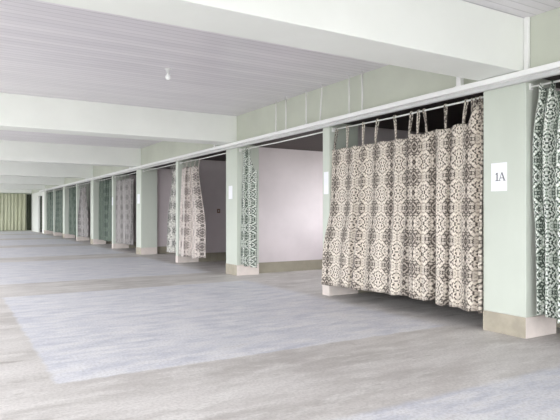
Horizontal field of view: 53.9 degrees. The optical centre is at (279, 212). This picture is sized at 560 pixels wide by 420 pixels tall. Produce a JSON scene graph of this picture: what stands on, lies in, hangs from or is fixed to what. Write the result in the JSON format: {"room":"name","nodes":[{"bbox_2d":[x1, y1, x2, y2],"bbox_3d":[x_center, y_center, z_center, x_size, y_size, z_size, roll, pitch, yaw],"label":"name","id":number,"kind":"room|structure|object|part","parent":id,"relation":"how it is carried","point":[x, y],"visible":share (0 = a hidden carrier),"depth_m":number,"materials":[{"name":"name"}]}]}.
{"room":"changing room","nodes":[
{"label":"changing room","id":0,"kind":"room"},
{"bbox_2d":[11,193,41,230],"bbox_3d":[-21.554,-0.380,42.167,11.350,3.560,0.200,0,0,-31],"label":"wall","id":1,"kind":"structure","parent":0,"point":[11,193],"depth_m":43.08,"materials":[{"name":"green paint"}]},
{"bbox_2d":[0,193,26,230],"bbox_3d":[-21.436,-0.075,41.942,3.925,2.850,0.250,0,0,-31],"label":"curtain","id":2,"kind":"object","parent":1,"relation":"hanging from","point":[12,206],"visible":1,"depth_m":42.45,"materials":[{"name":"green fabric"}]},
{"bbox_2d":[44,190,52,233],"bbox_3d":[-15.637,-0.065,37.336,0.564,2.930,0.578,0,0,-31],"label":"pillar","id":3,"kind":"structure","parent":0,"point":[46,231],"depth_m":36.99,"materials":[{"name":"green paint"}]},
{"bbox_3d":[-14.814,-1.410,35.576,0.060,0.070,3.296,0,0,-31],"label":"curtain rod","id":4,"kind":"object","parent":3,"relation":"attached to","visible":0},
{"bbox_2d":[47,192,52,230],"bbox_3d":[-14.728,-0.141,35.569,0.256,2.582,3.068,0,0,-31],"label":"curtain","id":5,"kind":"object","parent":4,"relation":"hanging from","point":[50,195],"visible":0.72,"depth_m":35.80,"materials":[{"name":"green fabric"}]},
{"bbox_2d":[53,188,62,235],"bbox_3d":[-12.612,-0.065,34.863,3.214,2.930,0.198,0,0,-31],"label":"wall","id":6,"kind":"structure","parent":0,"point":[54,191],"depth_m":34.03,"materials":[{"name":"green paint"}]},
{"bbox_2d":[63,186,74,237],"bbox_3d":[-11.945,-0.065,31.171,0.564,2.930,0.578,0,0,-31],"label":"pillar","id":7,"kind":"structure","parent":0,"point":[66,234],"depth_m":30.87,"materials":[{"name":"green paint"}]},
{"bbox_3d":[-11.122,-1.410,29.411,0.060,0.070,3.296,0,0,-31],"label":"curtain rod","id":8,"kind":"object","parent":7,"relation":"attached to","visible":0},
{"bbox_2d":[69,186,75,234],"bbox_3d":[-10.932,-0.141,29.179,0.257,2.582,2.574,0,0,-31],"label":"curtain","id":9,"kind":"object","parent":8,"relation":"hanging from","point":[72,191],"visible":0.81,"depth_m":29.28,"materials":[{"name":"green fabric"}]},
{"bbox_3d":[-13.066,-1.410,32.656,0.060,0.070,3.130,0,0,-31],"label":"curtain rod","id":10,"kind":"object","parent":7,"relation":"attached to","visible":0},
{"bbox_2d":[55,189,62,232],"bbox_3d":[-13.082,-0.137,32.792,0.242,2.573,2.758,0,0,-31],"label":"curtain","id":11,"kind":"object","parent":10,"relation":"hanging from","point":[59,194],"visible":0.89,"depth_m":32.56,"materials":[{"name":"green fabric"}]},
{"bbox_2d":[76,183,90,240],"bbox_3d":[-8.920,-0.065,28.698,3.214,2.930,0.198,0,0,-31],"label":"wall","id":12,"kind":"structure","parent":0,"point":[78,238],"depth_m":27.87,"materials":[{"name":"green paint"}]},
{"bbox_2d":[90,179,105,243],"bbox_3d":[-8.253,-0.065,25.006,0.564,2.930,0.578,0,0,-31],"label":"pillar","id":13,"kind":"structure","parent":0,"point":[94,186],"depth_m":24.72,"materials":[{"name":"green paint"}]},
{"bbox_3d":[-7.430,-1.410,23.246,0.060,0.070,3.296,0,0,-31],"label":"curtain rod","id":14,"kind":"object","parent":13,"relation":"attached to","visible":0},
{"bbox_2d":[99,177,111,240],"bbox_3d":[-7.215,-0.141,22.952,0.216,2.582,2.378,0,0,-31],"label":"curtain","id":15,"kind":"object","parent":14,"relation":"hanging from","point":[105,187],"visible":0.85,"depth_m":22.89,"materials":[{"name":"green fabric"}]},
{"bbox_3d":[-9.373,-1.410,26.491,0.060,0.070,3.130,0,0,-31],"label":"curtain rod","id":16,"kind":"object","parent":13,"relation":"attached to","visible":0},
{"bbox_2d":[78,183,89,236],"bbox_3d":[-9.565,-0.137,26.887,0.246,2.573,2.132,0,0,-31],"label":"curtain","id":17,"kind":"object","parent":16,"relation":"hanging from","point":[83,211],"visible":1,"depth_m":26.62,"materials":[{"name":"beige fabric"}]},
{"bbox_2d":[112,174,135,248],"bbox_3d":[-5.227,-0.065,22.533,3.214,2.930,0.198,0,0,-31],"label":"wall","id":18,"kind":"structure","parent":0,"point":[115,245],"depth_m":21.70,"materials":[{"name":"green paint"}]},
{"bbox_3d":[-4.967,-0.065,22.705,2.590,2.930,0.162,0,0,-31],"label":"wall panel","id":19,"kind":"part","parent":18,"relation":"part of","materials":[{"name":"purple paint"}]},
{"bbox_2d":[136,168,156,254],"bbox_3d":[-4.561,-0.065,18.841,0.564,2.930,0.578,0,0,-31],"label":"pillar","id":20,"kind":"structure","parent":0,"point":[146,181],"depth_m":18.61,"materials":[{"name":"green paint"}]},
{"bbox_2d":[137,194,139,203],"bbox_3d":[-4.803,-0.480,18.701,0.002,0.320,0.280,0,0,-31],"label":"paper sheet","id":21,"kind":"object","parent":20,"relation":"attached to","point":[138,195],"visible":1,"depth_m":18.69,"materials":[{"name":"white paper"}]},
{"bbox_3d":[-5.681,-1.410,20.326,0.060,0.070,3.130,0,0,-31],"label":"curtain rod","id":22,"kind":"object","parent":20,"relation":"attached to","visible":0},
{"bbox_2d":[116,173,134,244],"bbox_3d":[-5.823,-0.141,20.661,0.239,2.582,2.287,0,0,-33],"label":"curtain","id":23,"kind":"object","parent":22,"relation":"hanging from","point":[125,229],"visible":1,"depth_m":20.41,"materials":[{"name":"beige fabric"}]},
{"bbox_2d":[157,169,174,253],"bbox_3d":[-3.177,-0.065,19.658,2.650,2.930,0.174,0,0,-31],"label":"wall","id":24,"kind":"structure","parent":0,"point":[164,176],"depth_m":19.04,"materials":[{"name":"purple paint"}]},
{"bbox_3d":[-3.177,1.278,19.658,2.650,0.245,0.174,0,0,-31],"label":"baseboard","id":25,"kind":"part","parent":24,"relation":"part of","materials":[{"name":"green paint"}]},
{"bbox_2d":[176,159,225,262],"bbox_3d":[-1.535,-0.065,16.368,3.214,2.930,0.198,0,0,-31],"label":"wall","id":26,"kind":"structure","parent":0,"point":[212,174],"depth_m":16.03,"materials":[{"name":"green paint"}]},
{"bbox_3d":[-1.275,-0.065,16.540,2.590,2.930,0.162,0,0,-31],"label":"wall panel","id":27,"kind":"part","parent":26,"relation":"part of","materials":[{"name":"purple paint"}]},
{"bbox_3d":[-3.737,-1.410,17.081,0.060,0.070,3.296,0,0,-31],"label":"curtain rod","id":28,"kind":"object","parent":26,"relation":"attached to","visible":0},
{"bbox_2d":[167,163,175,252],"bbox_3d":[-3.119,-0.151,15.859,0.281,2.562,0.624,0,0,-31],"label":"curtain","id":29,"kind":"object","parent":28,"relation":"hanging from","point":[171,224],"visible":0.88,"depth_m":15.70,"materials":[{"name":"beige fabric"}]},
{"bbox_2d":[226,145,258,275],"bbox_3d":[-0.868,-0.065,12.676,0.564,2.930,0.578,0,0,-31],"label":"pillar","id":30,"kind":"structure","parent":0,"point":[234,157],"depth_m":12.47,"materials":[{"name":"green paint"}]},
{"bbox_2d":[180,153,225,163],"bbox_3d":[-1.989,-1.410,14.161,0.060,0.070,3.130,0,0,-31],"label":"curtain rod","id":31,"kind":"object","parent":30,"relation":"attached to","point":[222,153],"visible":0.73,"depth_m":14.01,"materials":[{"name":"white metal"}]},
{"bbox_2d":[179,158,205,258],"bbox_3d":[-2.382,-0.126,14.632,0.305,2.612,1.658,0,0,-31],"label":"curtain","id":32,"kind":"object","parent":31,"relation":"hanging from","point":[192,228],"visible":1,"depth_m":14.55,"materials":[{"name":"beige fabric"}]},
{"bbox_2d":[229,186,231,198],"bbox_3d":[-1.129,-0.470,12.566,0.002,0.300,0.200,0,0,-31],"label":"paper sheet","id":33,"kind":"object","parent":30,"relation":"attached to","point":[230,187],"visible":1,"depth_m":12.56,"materials":[{"name":"white paper"}]},
{"bbox_2d":[239,131,322,151],"bbox_3d":[-0.045,-1.410,10.916,0.060,0.070,3.296,0,0,-31],"label":"curtain rod","id":34,"kind":"object","parent":30,"relation":"attached to","point":[240,149],"visible":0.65,"depth_m":10.74,"materials":[{"name":"white metal"}]},
{"bbox_2d":[241,148,257,267],"bbox_3d":[-0.655,-0.131,12.022,0.207,2.602,0.704,0,0,-31],"label":"curtain","id":35,"kind":"object","parent":34,"relation":"hanging from","point":[249,176],"visible":1,"depth_m":11.89,"materials":[{"name":"fabric"}]},
{"bbox_2d":[0,231,559,419],"bbox_3d":[-8.156,1.475,19.797,11.350,0.150,52.350,0,0,-31],"label":"floor","id":36,"kind":"structure","parent":0,"point":[88,331],"depth_m":5.78,"materials":[{"name":"concrete"}]},
{"bbox_2d":[0,0,559,147],"bbox_3d":[-9.533,-2.220,18.973,8.140,0.120,52.350,0,0,-31],"label":"ceiling","id":37,"kind":"structure","parent":0,"point":[47,49],"depth_m":7.96,"materials":[{"name":"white wood"}]},
{"bbox_2d":[0,189,31,192],"bbox_3d":[-22.991,-1.863,41.296,7.988,0.595,0.550,0,0,-31],"label":"beam","id":38,"kind":"structure","parent":37,"relation":"attached to","point":[1,190],"depth_m":42.49,"materials":[{"name":"white paint"}]},
{"bbox_2d":[0,184,44,189],"bbox_3d":[-19.299,-1.863,35.131,7.988,0.595,0.550,0,0,-31],"label":"beam","id":39,"kind":"structure","parent":37,"relation":"attached to","point":[2,186],"depth_m":36.23,"materials":[{"name":"white paint"}]},
{"bbox_2d":[0,176,63,184],"bbox_3d":[-15.607,-1.863,28.966,7.988,0.595,0.550,0,0,-31],"label":"beam","id":40,"kind":"structure","parent":37,"relation":"attached to","point":[3,179],"depth_m":29.94,"materials":[{"name":"white paint"}]},
{"bbox_2d":[0,162,92,178],"bbox_3d":[-11.914,-1.863,22.801,7.988,0.595,0.550,0,0,-31],"label":"beam","id":41,"kind":"structure","parent":37,"relation":"attached to","point":[6,168],"depth_m":23.62,"materials":[{"name":"white paint"}]},
{"bbox_2d":[0,140,140,166],"bbox_3d":[-8.222,-1.863,16.636,7.988,0.595,0.550,0,0,-31],"label":"beam","id":42,"kind":"structure","parent":37,"relation":"attached to","point":[10,151],"depth_m":17.29,"materials":[{"name":"white paint"}]},
{"bbox_2d":[0,92,236,144],"bbox_3d":[-4.530,-1.863,10.471,7.988,0.595,0.550,0,0,-31],"label":"beam","id":43,"kind":"structure","parent":37,"relation":"attached to","point":[18,112],"depth_m":10.90,"materials":[{"name":"white paint"}]},
{"bbox_2d":[165,68,170,79],"bbox_3d":[-1.677,-2.074,8.250,0.100,0.172,0.100,0,0,-31],"label":"bulb","id":44,"kind":"object","parent":37,"relation":"attached to","point":[167,77],"visible":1,"depth_m":8.23,"materials":[{"name":"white glass"}]},
{"bbox_3d":[-1.677,-2.042,8.250,0.084,0.109,0.084,0,0,-31],"label":"bulb","id":45,"kind":"part","parent":44,"relation":"part of","materials":[{"name":"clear glass"}]},
{"bbox_2d":[275,101,276,131],"bbox_3d":[-0.077,-1.857,10.619,0.040,0.605,0.040,0,0,-31],"label":"wire","id":46,"kind":"object","parent":37,"relation":"hanging from","point":[275,101],"visible":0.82,"depth_m":10.61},
{"bbox_2d":[39,61,559,191],"bbox_3d":[-4.806,-1.502,18.558,0.144,0.105,46.780,0,0,-31],"label":"rail","id":47,"kind":"object","parent":46,"relation":"hanging from","point":[551,69],"visible":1,"depth_m":7.91,"materials":[{"name":"white paint"}]},
{"bbox_2d":[455,77,463,86],"bbox_3d":[2.217,-1.857,6.789,0.080,0.605,0.094,0,0,-31],"label":"post","id":48,"kind":"object","parent":47,"relation":"on","point":[459,81],"visible":0.28,"depth_m":6.77,"materials":[{"name":"white paint"}]},
{"bbox_2d":[39,0,523,80],"bbox_3d":[-0.838,-1.863,4.306,7.988,0.595,0.550,0,0,-31],"label":"beam","id":49,"kind":"structure","parent":37,"relation":"attached to","point":[456,38],"depth_m":5.08,"materials":[{"name":"white paint"}]},
{"bbox_2d":[285,97,286,128],"bbox_3d":[0.113,-1.857,10.302,0.040,0.605,0.040,0,0,-31],"label":"wire","id":50,"kind":"object","parent":37,"relation":"hanging from","point":[285,97],"visible":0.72,"depth_m":10.29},
{"bbox_2d":[305,90,306,123],"bbox_3d":[0.462,-1.857,9.719,0.040,0.605,0.040,0,0,-31],"label":"wire","id":51,"kind":"object","parent":37,"relation":"hanging from","point":[306,90],"visible":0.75,"depth_m":9.71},
{"bbox_2d":[319,85,322,120],"bbox_3d":[0.694,-1.857,9.331,0.040,0.608,0.103,0,0,-31],"label":"wire","id":52,"kind":"object","parent":37,"relation":"hanging from","point":[322,85],"visible":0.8,"depth_m":9.32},
{"bbox_2d":[347,76,349,113],"bbox_3d":[1.089,-1.857,8.672,0.040,0.605,0.040,0,0,-31],"label":"wire","id":53,"kind":"object","parent":37,"relation":"hanging from","point":[348,76],"visible":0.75,"depth_m":8.66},
{"bbox_2d":[360,71,362,110],"bbox_3d":[1.254,-1.857,8.397,0.040,0.605,0.040,0,0,-31],"label":"wire","id":54,"kind":"object","parent":37,"relation":"hanging from","point":[361,71],"visible":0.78,"depth_m":8.39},
{"bbox_2d":[259,147,322,272],"bbox_3d":[0.515,-0.065,13.493,2.650,2.930,0.174,0,0,-31],"label":"wall","id":55,"kind":"structure","parent":0,"point":[290,181],"depth_m":13.23,"materials":[{"name":"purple paint"}]},
{"bbox_3d":[0.515,1.278,13.493,2.650,0.245,0.174,0,0,-31],"label":"baseboard","id":56,"kind":"part","parent":55,"relation":"part of","materials":[{"name":"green paint"}]},
{"bbox_2d":[31,7,559,232],"bbox_3d":[-6.067,-0.380,20.932,0.120,3.560,52.150,0,0,-31],"label":"wall","id":57,"kind":"structure","parent":0,"point":[387,84],"depth_m":8.94,"materials":[{"name":"green paint"}]},
{"bbox_2d":[27,194,30,229],"bbox_3d":[-19.617,-0.055,43.069,0.325,2.790,0.113,0,0,-31],"label":"curtain","id":58,"kind":"object","parent":57,"relation":"hanging from","point":[28,195],"visible":1,"depth_m":43.08,"materials":[{"name":"green fabric"}]},
{"bbox_2d":[40,196,41,229],"bbox_3d":[-16.871,-0.050,39.202,0.086,2.500,2.042,0,0,-32],"label":"curtain","id":59,"kind":"object","parent":57,"relation":"hanging from","point":[41,196],"visible":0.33,"depth_m":39.83,"materials":[{"name":"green fabric"}]},
{"bbox_2d":[524,17,529,69],"bbox_3d":[2.726,-1.860,6.082,0.047,0.600,0.055,0,0,-31],"label":"conduit","id":60,"kind":"object","parent":57,"relation":"attached to","point":[526,19],"visible":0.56,"depth_m":6.06,"materials":[{"name":"white paint"}]},
{"bbox_2d":[62,75,559,187],"bbox_3d":[-4.690,-1.565,21.757,3.090,0.070,52.150,0,0,-31],"label":"ceiling","id":61,"kind":"structure","parent":0,"point":[435,117],"depth_m":9.42,"materials":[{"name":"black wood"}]},
{"bbox_2d":[322,124,423,295],"bbox_3d":[2.157,-0.065,10.203,3.214,2.930,0.198,0,0,-31],"label":"wall","id":62,"kind":"structure","parent":0,"point":[355,132],"depth_m":9.44,"materials":[{"name":"green paint"}]},
{"bbox_2d":[324,172,327,193],"bbox_3d":[0.785,-0.510,9.370,0.002,0.380,0.130,0,0,-31],"label":"paper sheet","id":63,"kind":"object","parent":62,"relation":"attached to","point":[325,173],"visible":1,"depth_m":9.37,"materials":[{"name":"white paper"}]},
{"bbox_3d":[2.417,-0.065,10.376,2.590,2.930,0.162,0,0,-31],"label":"wall panel","id":64,"kind":"part","parent":62,"relation":"part of","materials":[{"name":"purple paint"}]},
{"bbox_2d":[483,79,555,338],"bbox_3d":[2.824,-0.065,6.511,0.564,2.930,0.578,0,0,-31],"label":"pillar","id":65,"kind":"structure","parent":0,"point":[509,111],"depth_m":6.28,"materials":[{"name":"green paint"}]},
{"bbox_2d":[332,96,483,131],"bbox_3d":[1.703,-1.410,7.997,0.060,0.070,3.130,0,0,-31],"label":"curtain rod","id":66,"kind":"object","parent":65,"relation":"attached to","point":[333,129],"visible":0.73,"depth_m":7.80,"materials":[{"name":"white metal"}]},
{"bbox_2d":[321,111,412,295],"bbox_3d":[1.284,-0.110,8.542,0.227,2.645,2.049,0,0,-31],"label":"curtain","id":67,"kind":"object","parent":66,"relation":"hanging from","point":[366,245],"visible":0.95,"depth_m":8.41,"materials":[{"name":"beige fabric"}]},
{"bbox_2d":[409,96,483,313],"bbox_3d":[2.146,-0.106,7.156,0.205,2.634,1.198,0,0,-31],"label":"curtain","id":68,"kind":"object","parent":66,"relation":"hanging from","point":[446,165],"visible":0.99,"depth_m":7.11,"materials":[{"name":"fabric"}]},
{"bbox_2d":[491,162,506,190],"bbox_3d":[2.551,-0.420,6.420,0.003,0.330,0.215,0,0,-31],"label":"paper sheet","id":69,"kind":"object","parent":65,"relation":"attached to","point":[498,170],"visible":1,"depth_m":6.41,"materials":[{"name":"white paper"}]},
{"bbox_2d":[529,80,559,89],"bbox_3d":[3.647,-1.410,4.751,0.060,0.070,3.296,0,0,-31],"label":"curtain rod","id":70,"kind":"object","parent":65,"relation":"attached to","point":[531,86],"visible":1,"depth_m":6.07,"materials":[{"name":"white metal"}]},
{"bbox_2d":[532,80,559,322],"bbox_3d":[3.085,-0.136,5.674,0.229,2.592,1.064,0,0,-36],"label":"curtain","id":71,"kind":"object","parent":70,"relation":"hanging from","point":[546,132],"visible":1,"depth_m":5.99,"materials":[{"name":"fabric"}]},
{"bbox_2d":[556,88,559,327],"bbox_3d":[4.208,-0.065,7.328,2.650,2.930,0.174,0,0,-31],"label":"wall","id":72,"kind":"structure","parent":0,"point":[557,89],"depth_m":6.75,"materials":[{"name":"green paint"}]}
]}

